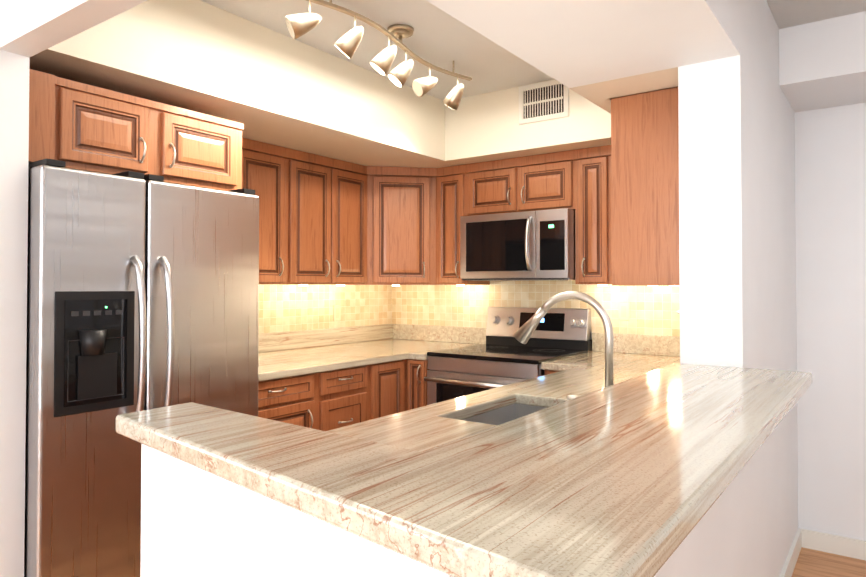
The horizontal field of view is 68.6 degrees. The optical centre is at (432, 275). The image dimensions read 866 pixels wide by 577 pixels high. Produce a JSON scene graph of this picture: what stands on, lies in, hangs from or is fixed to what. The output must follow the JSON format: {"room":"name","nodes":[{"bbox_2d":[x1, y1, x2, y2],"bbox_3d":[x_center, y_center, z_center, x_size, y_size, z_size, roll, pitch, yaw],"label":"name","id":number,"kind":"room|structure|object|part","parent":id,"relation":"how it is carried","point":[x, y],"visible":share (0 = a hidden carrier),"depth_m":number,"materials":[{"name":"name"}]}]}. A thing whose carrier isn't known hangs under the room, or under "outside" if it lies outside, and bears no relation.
{"room":"kitchen","nodes":[
{"label":"kitchen","id":0,"kind":"room"},
{"bbox_2d":[0,50,29,576],"bbox_3d":[-1.794,0.320,2.339,0.950,2.110,0.160,-1,-1,36],"label":"wall pier","id":1,"kind":"object","parent":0,"point":[14,114],"visible":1,"depth_m":2.10,"materials":[{"name":"paint"}]},
{"bbox_2d":[0,0,146,56],"bbox_3d":[-0.681,-0.982,1.595,1.750,0.470,0.095,-1,-1,36],"label":"wall","id":2,"kind":"structure","parent":0,"point":[29,28],"depth_m":1.91,"materials":[{"name":"paint"}]},
{"bbox_2d":[140,444,332,576],"bbox_3d":[-0.323,0.840,1.106,0.692,1.030,0.114,-1,-1,44],"label":"wall","id":3,"kind":"structure","parent":0,"point":[197,522],"depth_m":1.08,"materials":[{"name":"paint"}]},
{"bbox_2d":[29,0,457,167],"bbox_3d":[-0.876,-0.983,3.690,0.880,0.400,3.070,-1,-1,36],"label":"soffit","id":4,"kind":"structure","parent":0,"point":[263,84],"depth_m":3.03,"materials":[{"name":"paint"}]},
{"bbox_2d":[201,0,552,100],"bbox_3d":[-0.107,-1.242,3.137,3.020,0.100,3.310,-1,-1,36],"label":"ceiling","id":5,"kind":"structure","parent":0,"point":[440,38],"depth_m":3.21,"materials":[{"name":"white paint"}]},
{"bbox_2d":[285,0,471,109],"bbox_3d":[-0.191,-1.062,3.053,0.182,0.262,1.323,-1,-1,33],"label":"track light","id":6,"kind":"object","parent":5,"relation":"attached to","point":[346,44],"visible":1,"depth_m":2.93,"materials":[{"name":"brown metal"}]},
{"bbox_2d":[333,526,451,576],"bbox_3d":[-0.014,0.835,0.807,0.180,1.030,0.140,-1,-1,36],"label":"wall","id":7,"kind":"structure","parent":0,"point":[355,555],"depth_m":0.78,"materials":[{"name":"paint"}]},
{"bbox_2d":[445,79,610,164],"bbox_3d":[0.801,-0.977,4.056,1.410,0.400,0.510,-1,-1,36],"label":"soffit","id":8,"kind":"structure","parent":0,"point":[484,127],"depth_m":3.98,"materials":[{"name":"paint"}]},
{"bbox_2d":[519,79,568,124],"bbox_3d":[0.665,-1.056,3.835,0.330,0.236,0.009,-1,-1,36],"label":"air vent grille","id":9,"kind":"object","parent":8,"relation":"attached to","point":[544,101],"visible":0.94,"depth_m":3.83,"materials":[{"name":"white metal"}]},
{"bbox_2d":[426,0,739,87],"bbox_3d":[0.375,-0.980,1.742,0.610,0.470,1.380,-1,-1,36],"label":"header beam","id":10,"kind":"structure","parent":0,"point":[571,43],"depth_m":1.94,"materials":[{"name":"paint"}]},
{"bbox_2d":[570,67,677,113],"bbox_3d":[1.193,-0.958,3.044,0.410,0.470,1.690,-1,-1,36],"label":"soffit","id":11,"kind":"structure","parent":0,"point":[600,94],"depth_m":2.45,"materials":[{"name":"paint"}]},
{"bbox_2d":[654,467,743,576],"bbox_3d":[0.490,0.846,1.504,0.180,1.030,1.580,-1,-1,36],"label":"wall","id":12,"kind":"structure","parent":0,"point":[711,544],"depth_m":1.78,"materials":[{"name":"paint"}]},
{"bbox_2d":[116,363,811,576],"bbox_3d":[0.212,0.312,1.585,1.115,0.040,1.769,-1,-1,36],"label":"bar","id":13,"kind":"object","parent":12,"relation":"on","point":[634,476],"visible":1,"depth_m":0.93,"materials":[{"name":"stone"}]},
{"bbox_2d":[678,0,797,576],"bbox_3d":[1.475,0.094,2.896,0.200,2.580,1.810,-1,-1,36],"label":"wall pier","id":14,"kind":"object","parent":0,"point":[737,234],"visible":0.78,"depth_m":2.22,"materials":[{"name":"paint"}]},
{"bbox_2d":[780,529,801,576],"bbox_3d":[0.984,1.325,2.013,0.015,0.090,3.075,-1,-1,36],"label":"baseboard","id":15,"kind":"structure","parent":14,"relation":"attached to","point":[791,560],"depth_m":2.99,"materials":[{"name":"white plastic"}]},
{"bbox_2d":[767,0,865,28],"bbox_3d":[2.903,-1.219,2.076,3.099,0.180,5.121,-1,-1,36],"label":"ceiling","id":16,"kind":"structure","parent":0,"point":[788,13],"depth_m":2.67,"materials":[{"name":"white paint"}]},
{"bbox_2d":[779,11,865,111],"bbox_3d":[2.934,-1.040,2.218,2.980,0.335,0.550,-1,-1,36],"label":"soffit","id":17,"kind":"structure","parent":0,"point":[822,64],"depth_m":2.80,"materials":[{"name":"paint"}]},
{"bbox_2d":[792,547,865,576],"bbox_3d":[-0.715,1.414,1.638,8.500,0.100,10.000,-1,-1,36],"label":"floor","id":18,"kind":"structure","parent":0,"point":[812,563],"depth_m":3.04,"materials":[{"name":"brown wood"}]},
{"bbox_2d":[24,158,258,576],"bbox_3d":[-1.402,0.500,2.709,1.088,1.763,0.895,-1,-1,36],"label":"fridge","id":19,"kind":"object","parent":18,"relation":"on","point":[142,291],"visible":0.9,"depth_m":2.28,"materials":[{"name":"grey metal"}]},
{"bbox_3d":[-1.220,0.468,2.252,0.091,1.671,0.366,-1,-1,36],"label":"door","id":20,"kind":"part","parent":19,"relation":"part of","materials":[{"name":"silver metal"}]},
{"bbox_3d":[-1.182,0.263,2.227,0.004,0.420,0.275,-1,-1,36],"label":"dispenser frame","id":21,"kind":"part","parent":19,"relation":"part of","materials":[{"name":"black plastic"}]},
{"bbox_3d":[-1.179,0.263,2.225,0.002,0.360,0.215,-1,-1,36],"label":"dispenser panel","id":22,"kind":"part","parent":19,"relation":"part of","materials":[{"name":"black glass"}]},
{"bbox_3d":[-0.956,0.474,2.618,0.091,1.671,0.521,-1,-1,36],"label":"door","id":23,"kind":"part","parent":19,"relation":"part of","materials":[{"name":"silver metal"}]},
{"bbox_2d":[258,372,321,429],"bbox_3d":[-1.097,0.956,3.403,0.781,0.874,0.560,-1,-1,36],"label":"base cabinet","id":24,"kind":"object","parent":18,"relation":"on","point":[296,400],"depth_m":3.27,"materials":[{"name":"brown wood"}]},
{"bbox_2d":[322,364,373,430],"bbox_3d":[-0.810,0.962,3.800,0.781,0.874,0.420,-1,-1,36],"label":"base cabinet","id":25,"kind":"object","parent":18,"relation":"on","point":[329,400],"depth_m":3.59,"materials":[{"name":"brown wood"}]},
{"bbox_2d":[374,360,405,418],"bbox_3d":[-0.591,0.967,4.102,0.781,0.874,0.325,-1,-1,36],"label":"base cabinet","id":26,"kind":"object","parent":18,"relation":"on","point":[389,377],"depth_m":3.89,"materials":[{"name":"brown wood"}]},
{"bbox_2d":[406,359,429,410],"bbox_3d":[-0.254,0.975,4.568,0.781,0.874,0.825,-1,-1,36],"label":"base cabinet","id":27,"kind":"object","parent":18,"relation":"on","point":[416,370],"depth_m":3.99,"materials":[{"name":"brown wood"}]},
{"bbox_2d":[424,307,591,404],"bbox_3d":[0.479,0.793,4.020,0.771,1.160,0.858,-1,-1,36],"label":"range","id":28,"kind":"object","parent":18,"relation":"on","point":[503,356],"visible":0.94,"depth_m":3.94,"materials":[{"name":"silver metal"}]},
{"bbox_3d":[0.269,0.886,3.728,0.611,0.459,0.001,-1,-1,36],"label":"door glass","id":29,"kind":"part","parent":28,"relation":"part of","materials":[{"name":"black glass"}]},
{"bbox_3d":[0.247,0.628,3.703,0.705,0.026,0.068,-1,-1,36],"label":"handle","id":30,"kind":"part","parent":28,"relation":"part of","materials":[{"name":"silver metal"}]},
{"bbox_3d":[0.279,0.886,3.742,0.757,0.605,0.040,-1,-1,36],"label":"door","id":31,"kind":"part","parent":28,"relation":"part of","materials":[{"name":"silver metal"}]},
{"bbox_2d":[427,344,587,364],"bbox_3d":[0.480,0.488,4.026,0.771,0.024,0.705,-1,-1,36],"label":"cooktop","id":32,"kind":"object","parent":28,"relation":"in","point":[489,354],"depth_m":3.90,"materials":[{"name":"black glass"}]},
{"bbox_3d":[0.734,0.309,4.291,0.330,0.118,0.020,-1,-1,36],"label":"display glass","id":33,"kind":"part","parent":28,"relation":"part of","materials":[{"name":"black glass"}]},
{"bbox_2d":[544,370,559,374],"bbox_3d":[0.936,0.962,3.759,0.262,0.874,0.741,-1,-1,36],"label":"base cabinet","id":34,"kind":"object","parent":18,"relation":"on","point":[546,372],"depth_m":3.53,"materials":[{"name":"brown wood"}]},
{"bbox_2d":[258,291,679,451],"bbox_3d":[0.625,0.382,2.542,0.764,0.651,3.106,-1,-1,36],"label":"countertop","id":35,"kind":"structure","parent":34,"relation":"on","point":[611,358],"depth_m":1.21,"materials":[{"name":"stone"}]},
{"bbox_2d":[464,404,547,424],"bbox_3d":[0.356,0.599,2.142,0.480,0.204,0.550,-1,-1,36],"label":"sink basin","id":36,"kind":"object","parent":35,"relation":"in","point":[498,414],"depth_m":2.41,"materials":[{"name":"silver metal"}]},
{"bbox_2d":[514,291,613,399],"bbox_3d":[0.387,0.250,1.972,0.354,0.406,0.160,-1,-1,36],"label":"faucet","id":37,"kind":"object","parent":35,"relation":"on","point":[523,334],"depth_m":1.96,"materials":[{"name":"silver metal"}]},
{"bbox_2d":[795,103,865,540],"bbox_3d":[3.179,0.087,2.436,3.100,2.580,0.120,-1,-1,36],"label":"wall","id":38,"kind":"structure","parent":0,"point":[830,177],"depth_m":3.20,"materials":[{"name":"paint"}]},
{"bbox_2d":[798,528,865,559],"bbox_3d":[3.091,1.331,2.396,2.980,0.090,0.015,-1,-1,36],"label":"baseboard","id":39,"kind":"structure","parent":38,"relation":"attached to","point":[836,544],"depth_m":3.17,"materials":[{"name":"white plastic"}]},
{"bbox_3d":[0.796,0.120,4.431,2.700,2.580,0.120,-1,-1,36],"label":"wall","id":40,"kind":"structure","parent":0,"visible":0},
{"bbox_2d":[242,139,293,284],"bbox_3d":[-1.123,-0.351,3.805,0.329,0.800,0.375,-1,-1,36],"label":"upper cabinet","id":41,"kind":"object","parent":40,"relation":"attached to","point":[268,171],"depth_m":3.76,"materials":[{"name":"brown wood"}]},
{"bbox_2d":[290,151,333,284],"bbox_3d":[-0.904,-0.346,4.107,0.329,0.800,0.370,-1,-1,36],"label":"upper cabinet","id":42,"kind":"object","parent":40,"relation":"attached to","point":[323,220],"depth_m":4.03,"materials":[{"name":"brown wood"}]},
{"bbox_2d":[334,159,369,284],"bbox_3d":[-0.690,-0.341,4.403,0.329,0.800,0.360,-1,-1,36],"label":"upper cabinet","id":43,"kind":"object","parent":40,"relation":"attached to","point":[351,183],"depth_m":4.32,"materials":[{"name":"brown wood"}]},
{"bbox_2d":[370,167,433,284],"bbox_3d":[-0.259,-0.335,4.719,0.658,0.800,0.657,-1,-1,36],"label":"upper cabinet","id":44,"kind":"object","parent":40,"relation":"attached to","point":[401,198],"depth_m":4.48,"materials":[{"name":"brown wood"}]},
{"bbox_2d":[434,167,489,284],"bbox_3d":[0.214,-0.338,4.580,0.269,0.800,0.328,-1,-1,36],"label":"upper cabinet","id":45,"kind":"object","parent":40,"relation":"attached to","point":[449,183],"depth_m":4.46,"materials":[{"name":"brown wood"}]},
{"bbox_2d":[466,159,517,215],"bbox_3d":[0.483,-0.574,4.389,0.394,0.334,0.328,-1,-1,36],"label":"upper cabinet","id":46,"kind":"object","parent":40,"relation":"attached to","point":[491,188],"depth_m":4.25,"materials":[{"name":"brown wood"}]},
{"bbox_2d":[392,280,679,335],"bbox_3d":[0.761,0.191,4.372,2.687,0.365,0.012,-1,-1,36],"label":"wall tile","id":47,"kind":"structure","parent":40,"relation":"attached to","point":[654,310],"depth_m":4.42,"materials":[{"name":"beige tile"}]},
{"bbox_2d":[518,151,573,211],"bbox_3d":[0.803,-0.578,4.158,0.395,0.334,0.328,-1,-1,36],"label":"upper cabinet","id":48,"kind":"object","parent":40,"relation":"attached to","point":[545,182],"depth_m":4.02,"materials":[{"name":"brown wood"}]},
{"bbox_2d":[460,208,574,280],"bbox_3d":[0.600,-0.189,4.208,0.780,0.434,0.471,-1,-1,36],"label":"microwave","id":49,"kind":"object","parent":48,"relation":"attached to","point":[537,245],"visible":0.98,"depth_m":4.04,"materials":[{"name":"silver metal"}]},
{"bbox_3d":[0.413,-0.196,4.133,0.471,0.328,0.001,-1,-1,36],"label":"glass","id":50,"kind":"part","parent":49,"relation":"part of","materials":[{"name":"black glass"}]},
{"bbox_3d":[0.420,-0.196,4.142,0.565,0.422,0.025,-1,-1,36],"label":"door","id":51,"kind":"part","parent":49,"relation":"part of","materials":[{"name":"silver metal"}]},
{"bbox_3d":[0.597,-0.203,3.964,0.024,0.351,0.070,-1,-1,36],"label":"handle","id":52,"kind":"part","parent":49,"relation":"part of","materials":[{"name":"silver metal"}]},
{"bbox_3d":[0.732,-0.189,3.900,0.165,0.304,0.001,-1,-1,36],"label":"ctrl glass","id":53,"kind":"part","parent":49,"relation":"part of","materials":[{"name":"black glass"}]},
{"bbox_2d":[574,147,605,283],"bbox_3d":[1.056,-0.348,3.971,0.227,0.800,0.328,-1,-1,36],"label":"upper cabinet","id":54,"kind":"object","parent":40,"relation":"attached to","point":[589,166],"depth_m":3.84,"materials":[{"name":"brown wood"}]},
{"bbox_2d":[606,87,679,285],"bbox_3d":[1.292,-0.355,3.103,0.326,0.785,1.457,-1,-1,36],"label":"upper cabinet","id":55,"kind":"object","parent":40,"relation":"attached to","point":[642,156],"depth_m":2.53,"materials":[{"name":"brown wood"}]},
{"bbox_2d":[299,284,606,285],"bbox_3d":[0.261,0.054,3.701,2.410,0.011,1.408,-1,-1,36],"label":"spotlights","id":56,"kind":"object","parent":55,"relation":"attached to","point":[456,285],"visible":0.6,"depth_m":4.16,"materials":[{"name":"white"}]},
{"bbox_3d":[-1.282,0.112,3.964,0.120,2.580,3.310,-1,-1,36],"label":"wall","id":57,"kind":"structure","parent":0,"visible":0},
{"bbox_2d":[28,69,243,190],"bbox_3d":[-1.490,-0.554,2.819,0.894,0.325,0.948,-1,-1,36],"label":"upper cabinet","id":58,"kind":"object","parent":57,"relation":"attached to","point":[79,126],"visible":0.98,"depth_m":2.51,"materials":[{"name":"brown wood"}]},
{"bbox_2d":[259,284,391,333],"bbox_3d":[-0.959,0.190,4.297,0.012,0.365,2.150,-1,-1,36],"label":"wall tile","id":59,"kind":"structure","parent":57,"relation":"attached to","point":[284,308],"depth_m":4.50,"materials":[{"name":"beige tile"}]}
]}

